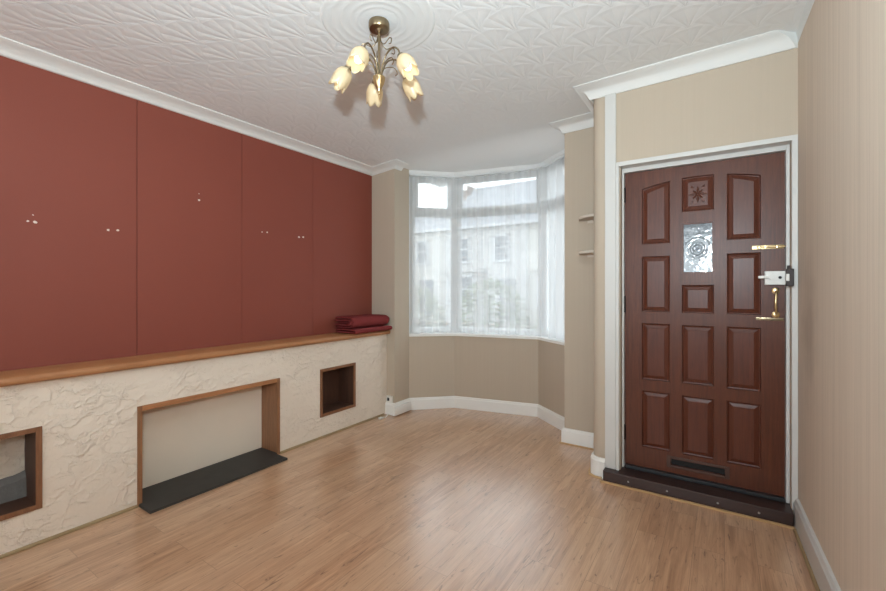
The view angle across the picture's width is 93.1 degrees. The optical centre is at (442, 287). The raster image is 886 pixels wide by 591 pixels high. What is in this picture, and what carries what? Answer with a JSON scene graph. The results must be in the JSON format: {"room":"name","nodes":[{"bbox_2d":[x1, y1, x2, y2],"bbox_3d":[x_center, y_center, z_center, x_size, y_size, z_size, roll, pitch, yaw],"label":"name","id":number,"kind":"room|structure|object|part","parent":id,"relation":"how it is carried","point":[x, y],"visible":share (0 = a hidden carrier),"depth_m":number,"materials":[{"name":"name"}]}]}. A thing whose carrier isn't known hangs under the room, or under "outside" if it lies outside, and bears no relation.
{"room":"living room","nodes":[
{"label":"living room","id":0,"kind":"room"},
{"bbox_2d":[0,334,386,554],"bbox_3d":[-2.199,0.873,2.031,0.210,0.815,5.550,0,0,34],"label":"fireplace surround","id":1,"kind":"structure","parent":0,"point":[88,423],"depth_m":2.39,"materials":[{"name":"paint"}]},
{"bbox_2d":[0,426,41,520],"bbox_3d":[-2.213,0.899,1.997,0.212,0.410,0.409,0,0,34],"label":"wall niche","id":2,"kind":"object","parent":1,"relation":"attached to","point":[21,450],"visible":0.94,"depth_m":2.13,"materials":[{"name":"brown wood"}]},
{"bbox_2d":[0,505,137,558],"bbox_3d":[-2.712,1.272,1.054,0.014,0.014,3.355,0,0,34],"label":"trim","id":3,"kind":"structure","parent":1,"relation":"attached to","point":[39,542],"depth_m":2.18,"materials":[{"name":"brown wood"}]},
{"bbox_2d":[0,330,389,386],"bbox_3d":[-2.174,0.444,2.013,0.251,0.042,5.549,0,0,34],"label":"ledge shelf","id":4,"kind":"object","parent":1,"relation":"on","point":[53,372],"visible":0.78,"depth_m":2.52,"materials":[{"name":"brown wood"}]},
{"bbox_2d":[334,314,391,333],"bbox_3d":[-0.766,0.342,4.065,0.289,0.156,0.538,0,0,34],"label":"folded blanket","id":5,"kind":"object","parent":4,"relation":"on","point":[364,323],"visible":1,"depth_m":3.93,"materials":[{"name":"red fabric"}]},
{"bbox_2d":[137,378,279,506],"bbox_3d":[-1.611,0.987,2.908,0.218,0.586,0.950,0,0,34],"label":"fireplace","id":6,"kind":"object","parent":1,"relation":"attached to","point":[179,436],"visible":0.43,"depth_m":2.95,"materials":[{"name":"beige paint"}]},
{"bbox_3d":[-1.695,1.002,2.964,0.016,0.556,0.899,0,0,34],"label":"panel","id":7,"kind":"part","parent":6,"relation":"part of","materials":[{"name":"paint"}]},
{"bbox_2d":[280,413,383,453],"bbox_3d":[-0.927,1.272,3.741,0.014,0.014,1.193,0,0,34],"label":"trim","id":8,"kind":"structure","parent":1,"relation":"attached to","point":[361,422],"depth_m":3.64,"materials":[{"name":"brown wood"}]},
{"bbox_2d":[320,362,355,417],"bbox_3d":[-1.016,0.899,3.802,0.216,0.410,0.413,0,0,34],"label":"wall niche","id":9,"kind":"object","parent":1,"relation":"attached to","point":[337,383],"visible":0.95,"depth_m":3.91,"materials":[{"name":"brown wood"}]},
{"bbox_2d":[372,168,408,402],"bbox_3d":[-0.600,-0.095,4.513,0.506,2.750,0.355,0,0,34],"label":"wall","id":10,"kind":"structure","parent":0,"point":[390,189],"depth_m":4.30,"materials":[{"name":"beige paint"}]},
{"bbox_2d":[0,36,407,175],"bbox_3d":[-2.081,-1.217,2.013,0.406,0.091,5.650,0,0,34],"label":"trim","id":11,"kind":"structure","parent":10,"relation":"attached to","point":[9,48],"depth_m":2.71,"materials":[{"name":"paint"}]},
{"bbox_2d":[386,395,392,402],"bbox_3d":[-0.541,1.123,4.247,0.070,0.067,0.023,0,0,34],"label":"wall socket","id":12,"kind":"object","parent":10,"relation":"attached to","point":[389,399],"visible":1,"depth_m":4.23,"materials":[{"name":"white plastic"}]},
{"bbox_2d":[393,401,410,415],"bbox_3d":[-0.414,1.225,4.267,0.032,0.086,0.270,0,0,34],"label":"baseboard","id":13,"kind":"structure","parent":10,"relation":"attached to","point":[404,407],"depth_m":4.24,"materials":[{"name":"white paint"}]},
{"bbox_2d":[409,170,453,175],"bbox_3d":[-0.106,-1.272,4.590,0.556,0.135,0.240,0,0,-11],"label":"trim","id":14,"kind":"structure","parent":10,"relation":"attached to","point":[410,171],"depth_m":4.46,"materials":[{"name":"paint"}]},
{"bbox_2d":[385,396,564,429],"bbox_3d":[0.346,1.219,4.147,1.815,0.122,0.541,0,0,23],"label":"baseboard","id":15,"kind":"structure","parent":10,"relation":"attached to","point":[556,420],"depth_m":4.33,"materials":[{"name":"white paint"}]},
{"bbox_2d":[0,0,807,171],"bbox_3d":[-0.543,-1.376,1.441,4.000,0.350,6.800,0,0,34],"label":"ceiling","id":16,"kind":"structure","parent":0,"point":[493,77],"depth_m":2.40,"materials":[{"name":"paint"}]},
{"bbox_2d":[320,0,434,53],"bbox_3d":[-0.322,-1.344,2.117,0.580,0.036,0.580,0,0,34],"label":"ceiling rose","id":17,"kind":"object","parent":16,"relation":"attached to","point":[411,22],"visible":0.87,"depth_m":2.11,"materials":[{"name":"paint"}]},
{"bbox_2d":[328,16,422,107],"bbox_3d":[-0.311,-1.156,2.102,0.480,0.366,0.491,0,0,34],"label":"chandelier","id":18,"kind":"object","parent":17,"relation":"hanging from","point":[358,59],"visible":1,"depth_m":2.09,"materials":[{"name":"beige glass"}]},
{"bbox_3d":[-0.520,-1.054,2.125,0.121,0.125,0.090,0,0,2],"label":"lamp shade","id":19,"kind":"part","parent":18,"relation":"part of","materials":[{"name":"beige glass"}]},
{"bbox_3d":[-0.391,-1.054,1.931,0.090,0.125,0.121,0,0,20],"label":"lamp shade","id":20,"kind":"part","parent":18,"relation":"part of","materials":[{"name":"beige glass"}]},
{"bbox_3d":[-0.386,-1.068,1.944,0.042,0.076,0.061,0,0,20],"label":"bulb","id":21,"kind":"part","parent":18,"relation":"part of","materials":[{"name":"white glass"}]},
{"bbox_3d":[-0.413,-1.169,2.120,0.173,0.202,0.040,0,0,2],"label":"arm","id":22,"kind":"part","parent":18,"relation":"part of","materials":[{"name":"gold metal"}]},
{"bbox_3d":[-0.354,-1.169,2.032,0.040,0.202,0.173,0,0,20],"label":"arm","id":23,"kind":"part","parent":18,"relation":"part of","materials":[{"name":"gold metal"}]},
{"bbox_3d":[-0.376,-1.054,2.308,0.090,0.125,0.121,0,0,-16],"label":"lamp shade","id":24,"kind":"part","parent":18,"relation":"part of","materials":[{"name":"beige glass"}]},
{"bbox_3d":[-0.322,-1.170,2.117,0.013,0.250,0.013,0,0,34],"label":"stem","id":25,"kind":"part","parent":18,"relation":"part of","materials":[{"name":"gold metal"}]},
{"bbox_3d":[-0.322,-1.023,2.117,0.062,0.101,0.062,0,0,34],"label":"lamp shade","id":26,"kind":"part","parent":18,"relation":"part of","materials":[{"name":"gold metal"}]},
{"bbox_3d":[-0.251,-1.169,2.061,0.173,0.202,0.040,0,0,38],"label":"arm","id":27,"kind":"part","parent":18,"relation":"part of","materials":[{"name":"gold metal"}]},
{"bbox_3d":[-0.247,-1.169,2.168,0.173,0.202,0.040,0,0,-34],"label":"arm","id":28,"kind":"part","parent":18,"relation":"part of","materials":[{"name":"gold metal"}]},
{"bbox_3d":[-0.167,-1.054,1.994,0.121,0.125,0.090,0,0,38],"label":"lamp shade","id":29,"kind":"part","parent":18,"relation":"part of","materials":[{"name":"beige glass"}]},
{"bbox_3d":[-0.158,-1.054,2.227,0.121,0.125,0.090,0,0,-34],"label":"lamp shade","id":30,"kind":"part","parent":18,"relation":"part of","materials":[{"name":"beige glass"}]},
{"bbox_2d":[454,164,536,175],"bbox_3d":[0.601,-1.272,4.453,1.074,0.135,0.240,0,0,21],"label":"trim","id":31,"kind":"structure","parent":16,"relation":"attached to","point":[519,166],"depth_m":4.36,"materials":[{"name":"paint"}]},
{"bbox_2d":[538,148,564,166],"bbox_3d":[1.134,-1.272,4.010,0.240,0.135,0.679,0,0,-18],"label":"trim","id":32,"kind":"structure","parent":16,"relation":"attached to","point":[562,152],"depth_m":3.92,"materials":[{"name":"paint"}]},
{"bbox_2d":[0,408,815,590],"bbox_3d":[-0.606,1.340,1.393,4.050,0.120,6.650,0,0,34],"label":"floor","id":33,"kind":"structure","parent":0,"point":[442,499],"depth_m":2.19,"materials":[{"name":"brown wood"}]},
{"bbox_2d":[139,447,287,513],"bbox_3d":[-1.548,1.272,2.853,0.348,0.016,0.916,0,0,34],"label":"hearth slab","id":34,"kind":"object","parent":33,"relation":"on","point":[162,495],"visible":0.89,"depth_m":2.77,"materials":[{"name":"black stone"}]},
{"bbox_2d":[600,480,794,529],"bbox_3d":[1.450,1.274,2.500,0.992,0.012,0.016,0,0,34],"label":"batten","id":35,"kind":"object","parent":33,"relation":"on","point":[601,481],"visible":1,"depth_m":2.45,"materials":[{"name":"brown wood"}]},
{"bbox_2d":[603,466,793,526],"bbox_3d":[1.516,1.242,2.586,0.974,0.076,0.205,0,0,34],"label":"threshold","id":36,"kind":"object","parent":33,"relation":"on","point":[771,510],"visible":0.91,"depth_m":2.48,"materials":[{"name":"brown wood"}]},
{"bbox_2d":[409,336,453,397],"bbox_3d":[-0.106,0.894,4.590,0.556,0.772,0.240,0,0,-11],"label":"wall","id":37,"kind":"structure","parent":0,"point":[431,358],"depth_m":4.46,"materials":[{"name":"beige paint"}]},
{"bbox_2d":[409,154,564,332],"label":"window","id":38,"kind":"structure","parent":37,"relation":"in","point":[409,176],"depth_m":4.46,"materials":[{"name":"white plastic"}]},
{"bbox_3d":[0.488,-1.210,4.235,1.728,0.036,0.413,0,0,27],"label":"curtain rail","id":39,"kind":"part","parent":38,"relation":"part of","materials":[{"name":"white plastic"}]},
{"bbox_2d":[410,157,564,340],"bbox_3d":[0.490,-0.354,4.249,1.703,1.668,0.406,0,0,28],"label":"curtain","id":40,"kind":"object","parent":38,"relation":"hanging from","point":[487,253],"visible":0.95,"depth_m":4.41,"materials":[{"name":"white fabric"}]},
{"bbox_2d":[454,336,537,403],"bbox_3d":[0.601,0.894,4.453,1.074,0.772,0.240,0,0,21],"label":"wall","id":41,"kind":"structure","parent":0,"point":[504,369],"depth_m":4.34,"materials":[{"name":"beige paint"}]},
{"bbox_2d":[409,332,564,344],"bbox_3d":[0.503,0.499,4.257,1.809,0.025,0.520,0,0,27],"label":"trim","id":42,"kind":"structure","parent":41,"relation":"on","point":[552,340],"depth_m":4.37,"materials":[{"name":"white paint"}]},
{"bbox_2d":[538,340,564,416],"bbox_3d":[1.134,0.894,4.010,0.240,0.772,0.679,0,0,-18],"label":"wall","id":43,"kind":"structure","parent":0,"point":[551,356],"depth_m":3.96,"materials":[{"name":"beige paint"}]},
{"bbox_2d":[565,127,593,432],"bbox_3d":[1.271,-0.120,3.526,0.385,2.800,0.380,0,0,34],"label":"wall pier","id":44,"kind":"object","parent":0,"point":[579,145],"visible":0.29,"depth_m":3.41,"materials":[{"name":"beige paint"}]},
{"bbox_2d":[559,441,593,449],"bbox_3d":[1.143,1.274,3.422,0.354,0.010,0.134,0,0,34],"label":"trim","id":45,"kind":"structure","parent":44,"relation":"attached to","point":[560,441],"depth_m":3.39,"materials":[{"name":"brown wood"}]},
{"bbox_2d":[561,426,593,447],"bbox_3d":[1.160,1.218,3.419,0.358,0.125,0.120,0,0,34],"label":"baseboard","id":46,"kind":"object","parent":44,"relation":"attached to","point":[572,436],"visible":0.62,"depth_m":3.40,"materials":[{"name":"white paint"}]},
{"bbox_2d":[594,48,797,513],"bbox_3d":[1.664,-0.120,2.775,1.191,2.800,0.535,0,0,34],"label":"wall","id":47,"kind":"structure","parent":0,"point":[756,99],"depth_m":2.59,"materials":[{"name":"beige paint"}]},
{"bbox_2d":[579,213,593,222],"bbox_3d":[1.138,-0.538,3.256,0.215,0.040,0.215,0,0,34],"label":"corner shelf","id":48,"kind":"object","parent":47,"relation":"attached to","point":[589,218],"visible":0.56,"depth_m":3.25,"materials":[{"name":"beige paint"}]},
{"bbox_2d":[579,250,593,256],"bbox_3d":[1.138,-0.266,3.256,0.215,0.040,0.215,0,0,34],"label":"corner shelf","id":49,"kind":"object","parent":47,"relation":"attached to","point":[590,253],"visible":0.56,"depth_m":3.24,"materials":[{"name":"beige paint"}]},
{"bbox_2d":[588,467,601,478],"bbox_3d":[1.036,1.274,2.913,0.071,0.010,0.205,0,0,3],"label":"trim","id":50,"kind":"structure","parent":47,"relation":"attached to","point":[589,469],"depth_m":2.86,"materials":[{"name":"brown wood"}]},
{"bbox_2d":[591,451,604,477],"bbox_3d":[1.130,1.215,3.049,0.096,0.130,0.468,0,0,22],"label":"baseboard","id":51,"kind":"structure","parent":47,"relation":"attached to","point":[597,463],"depth_m":2.85,"materials":[{"name":"white paint"}]},
{"bbox_2d":[549,30,797,134],"bbox_3d":[1.246,-1.336,2.816,0.575,0.122,1.634,0,0,-32],"label":"trim","id":52,"kind":"structure","parent":47,"relation":"attached to","point":[776,41],"depth_m":2.56,"materials":[{"name":"paint"}]},
{"bbox_2d":[605,93,797,509],"bbox_3d":[1.533,-0.046,2.590,0.997,2.497,0.198,0,0,34],"label":"trim","id":53,"kind":"structure","parent":47,"relation":"attached to","point":[779,144],"depth_m":2.59,"materials":[{"name":"white paint"}]},
{"bbox_2d":[624,152,785,502],"bbox_3d":[1.578,0.216,2.605,0.850,1.972,0.092,0,0,34],"label":"door","id":54,"kind":"structure","parent":47,"relation":"in","point":[705,273],"depth_m":2.58,"materials":[{"name":"brown wood"}]},
{"bbox_3d":[1.394,0.864,2.749,0.164,0.373,0.032,0,0,34],"label":"panel","id":55,"kind":"part","parent":54,"relation":"part of","materials":[{"name":"brown wood"}]},
{"bbox_3d":[1.394,0.418,2.749,0.164,0.372,0.032,0,0,34],"label":"panel","id":56,"kind":"part","parent":54,"relation":"part of","materials":[{"name":"brown wood"}]},
{"bbox_3d":[1.394,-0.025,2.749,0.164,0.363,0.032,0,0,34],"label":"panel","id":57,"kind":"part","parent":54,"relation":"part of","materials":[{"name":"brown wood"}]},
{"bbox_3d":[1.394,-0.487,2.749,0.164,0.398,0.032,0,0,34],"label":"panel","id":58,"kind":"part","parent":54,"relation":"part of","materials":[{"name":"brown wood"}]},
{"bbox_3d":[1.589,0.865,2.620,0.170,0.371,0.032,0,0,34],"label":"panel","id":59,"kind":"part","parent":54,"relation":"part of","materials":[{"name":"brown wood"}]},
{"bbox_3d":[1.589,0.417,2.620,0.170,0.367,0.032,0,0,34],"label":"panel","id":60,"kind":"part","parent":54,"relation":"part of","materials":[{"name":"brown wood"}]},
{"bbox_3d":[1.589,0.069,2.620,0.170,0.176,0.032,0,0,34],"label":"panel","id":61,"kind":"part","parent":54,"relation":"part of","materials":[{"name":"brown wood"}]},
{"bbox_3d":[1.589,-0.588,2.620,0.170,0.217,0.032,0,0,34],"label":"panel","id":62,"kind":"part","parent":54,"relation":"part of","materials":[{"name":"brown wood"}]},
{"bbox_3d":[1.590,-0.249,2.622,0.170,0.317,0.006,0,0,34],"label":"glass pane","id":63,"kind":"part","parent":54,"relation":"part of","materials":[{"name":"clear glass"}]},
{"bbox_3d":[1.575,1.109,2.604,0.334,0.073,0.008,0,0,34],"label":"letter plate","id":64,"kind":"part","parent":54,"relation":"part of","materials":[{"name":"black metal"}]},
{"bbox_3d":[1.782,0.864,2.491,0.163,0.373,0.032,0,0,34],"label":"panel","id":65,"kind":"part","parent":54,"relation":"part of","materials":[{"name":"brown wood"}]},
{"bbox_3d":[1.782,0.418,2.491,0.163,0.372,0.032,0,0,34],"label":"panel","id":66,"kind":"part","parent":54,"relation":"part of","materials":[{"name":"brown wood"}]},
{"bbox_3d":[1.782,-0.025,2.491,0.163,0.363,0.032,0,0,34],"label":"panel","id":67,"kind":"part","parent":54,"relation":"part of","materials":[{"name":"brown wood"}]},
{"bbox_3d":[1.782,-0.487,2.491,0.163,0.399,0.032,0,0,34],"label":"panel","id":68,"kind":"part","parent":54,"relation":"part of","materials":[{"name":"brown wood"}]},
{"bbox_3d":[1.837,-0.062,2.388,0.074,0.028,0.018,0,0,34],"label":"lever","id":69,"kind":"part","parent":54,"relation":"part of","materials":[{"name":"white plastic"}]},
{"bbox_3d":[1.884,0.084,2.376,0.038,0.174,0.047,0,0,34],"label":"pull handle","id":70,"kind":"part","parent":54,"relation":"part of","materials":[{"name":"gold metal"}]},
{"bbox_2d":[798,0,885,590],"bbox_3d":[0.694,-0.120,0.079,0.200,2.800,5.511,0,0,32],"label":"wall","id":71,"kind":"structure","parent":0,"point":[842,43],"depth_m":1.56,"materials":[{"name":"beige paint"}]},
{"bbox_2d":[796,0,814,42],"bbox_3d":[0.544,-1.367,0.038,0.012,0.074,5.268,0,0,32],"label":"trim","id":72,"kind":"structure","parent":71,"relation":"attached to","point":[808,7],"depth_m":2.12,"materials":[{"name":"paint"}]},
{"bbox_2d":[793,528,819,590],"bbox_3d":[0.500,1.274,0.010,0.012,0.012,5.173,0,0,32],"label":"trim","id":73,"kind":"structure","parent":71,"relation":"attached to","point":[809,568],"depth_m":1.95,"materials":[{"name":"wood"}]},
{"bbox_2d":[794,499,840,590],"bbox_3d":[0.533,1.208,0.030,0.022,0.145,5.244,0,0,32],"label":"baseboard","id":74,"kind":"structure","parent":71,"relation":"attached to","point":[826,580],"depth_m":1.88,"materials":[{"name":"white paint"}]},
{"bbox_3d":[-2.303,-0.095,2.220,0.166,2.750,5.750,0,0,34],"label":"wall","id":75,"kind":"structure","parent":0,"visible":0},
{"bbox_2d":[0,56,136,370],"bbox_3d":[-2.112,-0.355,2.345,0.015,1.670,0.687,0,0,34],"label":"wall panel","id":76,"kind":"object","parent":75,"relation":"attached to","point":[68,146],"visible":0.83,"depth_m":2.34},
{"bbox_2d":[137,100,241,355],"bbox_3d":[-1.730,-0.355,2.920,0.015,1.670,0.687,0,0,34],"label":"wall panel","id":77,"kind":"object","parent":75,"relation":"attached to","point":[189,169],"visible":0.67,"depth_m":2.87,"materials":[{"name":"red paint"}]},
{"bbox_2d":[242,134,312,342],"bbox_3d":[-1.354,-0.355,3.486,0.015,1.670,0.665,0,0,34],"label":"wall panel","id":78,"kind":"object","parent":75,"relation":"attached to","point":[277,181],"visible":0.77,"depth_m":3.45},
{"bbox_2d":[313,157,371,334],"bbox_3d":[-0.959,-0.355,4.081,0.014,1.670,0.758,0,0,34],"label":"wall panel","id":79,"kind":"object","parent":75,"relation":"attached to","point":[342,196],"visible":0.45,"depth_m":4.02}
]}

